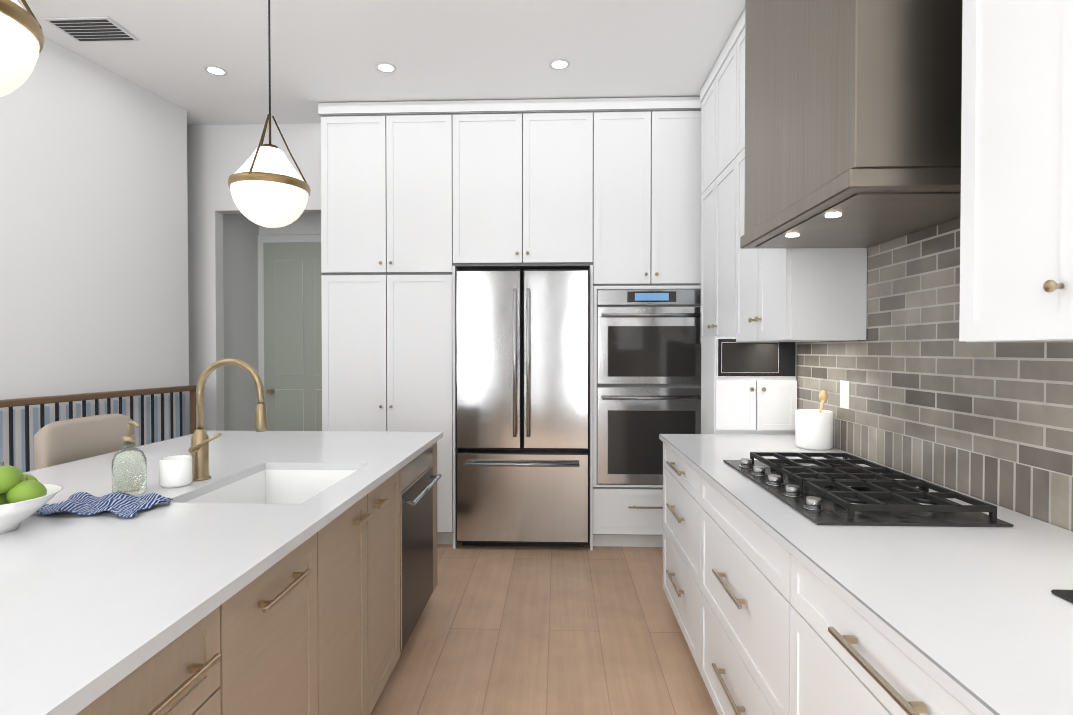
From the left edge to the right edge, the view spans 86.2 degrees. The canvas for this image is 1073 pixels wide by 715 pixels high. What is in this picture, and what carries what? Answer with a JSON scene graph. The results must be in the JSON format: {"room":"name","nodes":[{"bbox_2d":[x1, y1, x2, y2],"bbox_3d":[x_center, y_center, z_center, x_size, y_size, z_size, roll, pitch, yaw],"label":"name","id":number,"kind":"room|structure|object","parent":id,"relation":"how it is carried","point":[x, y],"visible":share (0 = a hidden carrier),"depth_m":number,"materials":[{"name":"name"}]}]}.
{"room":"kitchen","nodes":[
{"label":"kitchen","id":0,"kind":"room"},
{"bbox_2d":[0,37,188,472],"bbox_3d":[-3.207,-0.172,0.506,0.112,3.040,7.260,0,1,11],"label":"wall","id":1,"kind":"structure","parent":0,"point":[93,236],"depth_m":3.34,"materials":[{"name":"white paint"}]},
{"bbox_2d":[187,123,320,434],"bbox_3d":[-1.275,-0.224,4.464,5.600,3.040,0.380,0,1,2],"label":"wall","id":2,"kind":"structure","parent":0,"point":[218,156],"depth_m":4.31,"materials":[{"name":"white paint"}]},
{"bbox_2d":[458,98,589,271],"bbox_3d":[-0.108,-1.181,4.180,1.001,1.111,0.624,0,1,2],"label":"upper cabinet","id":3,"kind":"object","parent":2,"relation":"attached to","point":[524,164],"depth_m":3.87,"materials":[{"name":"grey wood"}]},
{"bbox_2d":[223,213,321,430],"bbox_3d":[-1.981,-0.227,4.716,1.030,3.040,0.630,0,1,2],"label":"doorway","id":4,"kind":"structure","parent":0,"point":[272,298],"depth_m":4.88,"materials":[{"name":"grey painted drywall"}]},
{"bbox_2d":[17,0,745,124],"bbox_3d":[-3.257,-1.756,2.307,9.400,0.080,9.800,0,1,2],"label":"ceiling","id":5,"kind":"structure","parent":0,"point":[323,51],"depth_m":3.22,"materials":[{"name":"white paint"}]},
{"bbox_2d":[0,0,44,96],"bbox_3d":[-1.161,-1.105,1.115,0.304,1.189,0.304,0,1,2],"label":"pendant light","id":6,"kind":"object","parent":5,"relation":"hanging from","point":[22,41],"visible":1,"depth_m":1.14,"materials":[{"name":"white glass"}]},
{"bbox_2d":[43,16,138,41],"bbox_3d":[-2.330,-1.720,3.013,0.340,0.010,0.220,0,1,2],"label":"ceiling vent","id":7,"kind":"object","parent":5,"relation":"in","point":[95,29],"visible":1,"depth_m":3.00,"materials":[{"name":"white metal"}]},
{"bbox_2d":[204,65,226,75],"bbox_3d":[-1.933,-1.728,3.458,0.124,0.005,0.124,0,1,2],"label":"recessed light","id":8,"kind":"object","parent":5,"relation":"in","point":[216,70],"visible":1,"depth_m":3.45,"materials":[{"name":"white paint"}]},
{"bbox_2d":[228,0,310,227],"bbox_3d":[-1.076,-1.121,2.313,0.304,1.189,0.304,0,1,2],"label":"pendant light","id":9,"kind":"object","parent":5,"relation":"hanging from","point":[269,186],"visible":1,"depth_m":2.23,"materials":[{"name":"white glass"}]},
{"bbox_2d":[375,62,395,72],"bbox_3d":[-0.899,-1.727,3.419,0.124,0.005,0.124,0,1,2],"label":"recessed light","id":10,"kind":"object","parent":5,"relation":"in","point":[384,67],"visible":1,"depth_m":3.42,"materials":[{"name":"white paint"}]},
{"bbox_2d":[549,59,569,69],"bbox_3d":[0.136,-1.726,3.380,0.124,0.005,0.124,0,1,2],"label":"recessed light","id":11,"kind":"object","parent":5,"relation":"in","point":[558,64],"visible":1,"depth_m":3.38,"materials":[{"name":"white paint"}]},
{"bbox_2d":[370,542,717,714],"bbox_3d":[-3.257,1.354,2.347,9.400,0.060,9.800,0,1,2],"label":"floor","id":12,"kind":"structure","parent":0,"point":[525,630],"depth_m":2.67,"materials":[{"name":"brown wood"}]},
{"bbox_2d":[34,414,133,469],"bbox_3d":[-1.720,0.788,2.422,0.455,1.070,0.450,0,1,2],"label":"stool","id":13,"kind":"object","parent":12,"relation":"on","point":[64,441],"visible":0.15,"depth_m":2.38,"materials":[{"name":"brown fabric"}]},
{"bbox_2d":[0,385,196,471],"bbox_3d":[-2.905,0.782,1.306,0.060,1.110,5.522,0,1,11],"label":"stair railing","id":14,"kind":"object","parent":12,"relation":"on","point":[56,400],"visible":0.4,"depth_m":3.30,"materials":[{"name":"brown wood"}]},
{"bbox_2d":[64,435,442,714],"bbox_3d":[-0.926,0.886,1.881,0.814,0.888,2.385,0,1,2],"label":"kitchen island","id":15,"kind":"object","parent":12,"relation":"on","point":[278,573],"depth_m":1.59,"materials":[{"name":"brown wood"}]},
{"bbox_2d":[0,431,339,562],"bbox_3d":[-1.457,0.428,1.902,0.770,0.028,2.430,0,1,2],"label":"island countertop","id":16,"kind":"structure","parent":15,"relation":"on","point":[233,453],"depth_m":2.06,"materials":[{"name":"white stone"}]},
{"bbox_2d":[0,462,62,533],"bbox_3d":[-1.321,0.336,1.390,0.270,0.168,0.270,0,1,2],"label":"fruit bowl","id":17,"kind":"object","parent":16,"relation":"on","point":[23,497],"visible":1,"depth_m":1.38,"materials":[{"name":"white ceramic"}]},
{"bbox_2d":[36,492,172,517],"bbox_3d":[-1.204,0.404,1.592,0.335,0.021,0.201,0,1,2],"label":"cloth","id":18,"kind":"object","parent":16,"relation":"on","point":[123,504],"visible":0.98,"depth_m":1.58,"materials":[{"name":"blue fabric"}]},
{"bbox_2d":[111,421,146,494],"bbox_3d":[-1.241,0.304,1.757,0.102,0.223,0.088,0,1,2],"label":"soap dispenser","id":19,"kind":"object","parent":16,"relation":"on","point":[129,467],"visible":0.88,"depth_m":1.73,"materials":[{"name":"clear glass"}]},
{"bbox_2d":[159,455,192,487],"bbox_3d":[-1.169,0.369,1.860,0.092,0.090,0.092,0,1,2],"label":"cup","id":20,"kind":"object","parent":16,"relation":"on","point":[175,471],"visible":1,"depth_m":1.83,"materials":[{"name":"white ceramic"}]},
{"bbox_2d":[188,358,266,480],"bbox_3d":[-1.046,0.208,1.937,0.263,0.411,0.088,0,1,2],"label":"faucet","id":21,"kind":"object","parent":16,"relation":"on","point":[198,450],"visible":1,"depth_m":1.94,"materials":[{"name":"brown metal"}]},
{"bbox_2d":[0,431,442,714],"bbox_3d":[-0.810,0.428,1.878,0.525,0.028,2.430,0,1,2],"label":"island countertop","id":22,"kind":"structure","parent":15,"relation":"on","point":[75,611],"depth_m":1.13,"materials":[{"name":"white stone"}]},
{"bbox_2d":[318,100,458,547],"bbox_3d":[-1.003,-0.219,4.226,0.924,3.036,0.624,0,1,2],"label":"tall cabinet","id":23,"kind":"object","parent":12,"relation":"on","point":[422,202],"depth_m":3.91,"materials":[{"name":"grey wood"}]},
{"bbox_2d":[455,269,589,546],"bbox_3d":[-0.086,0.353,4.130,0.904,1.895,0.701,0,1,2],"label":"fridge","id":24,"kind":"object","parent":12,"relation":"on","point":[522,392],"visible":1,"depth_m":3.85,"materials":[{"name":"grey metal"}]},
{"bbox_2d":[586,96,701,549],"bbox_3d":[0.769,-0.218,4.152,0.791,3.036,0.639,0,1,2],"label":"tall cabinet","id":25,"kind":"object","parent":12,"relation":"on","point":[645,268],"depth_m":3.84,"materials":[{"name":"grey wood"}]},
{"bbox_2d":[700,333,796,434],"bbox_3d":[1.153,0.601,3.147,0.424,1.425,0.303,0,1,2],"label":"cabinet","id":26,"kind":"object","parent":12,"relation":"on","point":[746,389],"depth_m":3.00,"materials":[{"name":"white paint"}]},
{"bbox_2d":[659,434,874,659],"bbox_3d":[0.996,0.877,2.601,0.696,0.888,0.799,0,1,2],"label":"base cabinet","id":27,"kind":"object","parent":12,"relation":"on","point":[681,452],"depth_m":2.58,"materials":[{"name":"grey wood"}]},
{"bbox_2d":[795,390,833,449],"bbox_3d":[1.250,0.276,2.584,0.156,0.258,0.156,0,1,2],"label":"utensil crock","id":28,"kind":"object","parent":27,"relation":"on","point":[814,429],"visible":1,"depth_m":2.52,"materials":[{"name":"white ceramic"}]},
{"bbox_2d":[695,466,1072,714],"bbox_3d":[0.965,0.888,1.777,0.696,0.888,0.850,0,1,2],"label":"base cabinet","id":29,"kind":"object","parent":12,"relation":"on","point":[778,606],"depth_m":1.68,"materials":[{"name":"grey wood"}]},
{"bbox_2d":[723,452,1013,526],"bbox_3d":[0.957,0.393,1.836,0.480,0.044,0.820,0,1,2],"label":"cooktop","id":30,"kind":"object","parent":29,"relation":"in","point":[831,489],"visible":1,"depth_m":1.63,"materials":[{"name":"black metal"}]},
{"bbox_2d":[779,538,1072,714],"bbox_3d":[0.934,0.898,0.952,0.696,0.888,0.800,0,1,2],"label":"base cabinet","id":31,"kind":"object","parent":12,"relation":"on","point":[868,626],"depth_m":1.03,"materials":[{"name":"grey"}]},
{"bbox_2d":[1051,589,1072,602],"bbox_3d":[1.043,0.423,0.937,0.240,0.008,0.190,0,1,2],"label":"trivet","id":32,"kind":"object","parent":31,"relation":"on","point":[1067,595],"visible":1,"depth_m":1.02,"materials":[{"name":"black"}]},
{"bbox_2d":[796,217,1072,531],"bbox_3d":[1.336,-0.178,0.903,0.112,3.040,7.300,0,1,2],"label":"wall","id":33,"kind":"structure","parent":0,"point":[911,384],"depth_m":1.87,"materials":[{"name":"grey tile"}]},
{"bbox_2d":[700,70,711,332],"bbox_3d":[1.221,-0.907,3.536,0.319,1.641,0.389,0,1,2],"label":"upper cabinet","id":34,"kind":"object","parent":33,"relation":"attached to","point":[706,90],"depth_m":3.64,"materials":[{"name":"white paint"}]},
{"bbox_2d":[708,33,731,332],"bbox_3d":[1.208,-0.903,3.190,0.319,1.641,0.497,0,1,2],"label":"upper cabinet","id":35,"kind":"object","parent":33,"relation":"attached to","point":[718,115],"depth_m":3.34,"materials":[{"name":"white paint"}]},
{"bbox_2d":[728,9,866,344],"bbox_3d":[1.189,-0.896,2.678,0.319,1.641,0.722,0,1,2],"label":"upper cabinet","id":36,"kind":"object","parent":33,"relation":"attached to","point":[764,311],"depth_m":2.46,"materials":[{"name":"white paint"}]},
{"bbox_2d":[740,0,962,248],"bbox_3d":[1.064,-1.067,1.873,0.509,1.279,0.878,0,1,2],"label":"range hood","id":37,"kind":"object","parent":33,"relation":"attached to","point":[853,108],"visible":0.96,"depth_m":1.57,"materials":[{"name":"metal"}]},
{"bbox_2d":[959,0,1046,341],"bbox_3d":[1.130,-0.865,1.132,0.319,1.664,0.368,0,1,2],"label":"upper cabinet","id":38,"kind":"object","parent":33,"relation":"attached to","point":[1016,249],"depth_m":1.20,"materials":[{"name":"white paint"}]},
{"bbox_2d":[1043,0,1072,341],"bbox_3d":[1.117,-0.860,0.776,0.319,1.664,0.542,0,1,2],"label":"upper cabinet","id":39,"kind":"object","parent":33,"relation":"attached to","point":[1058,214],"depth_m":1.07,"materials":[{"name":"white paint"}]}
]}

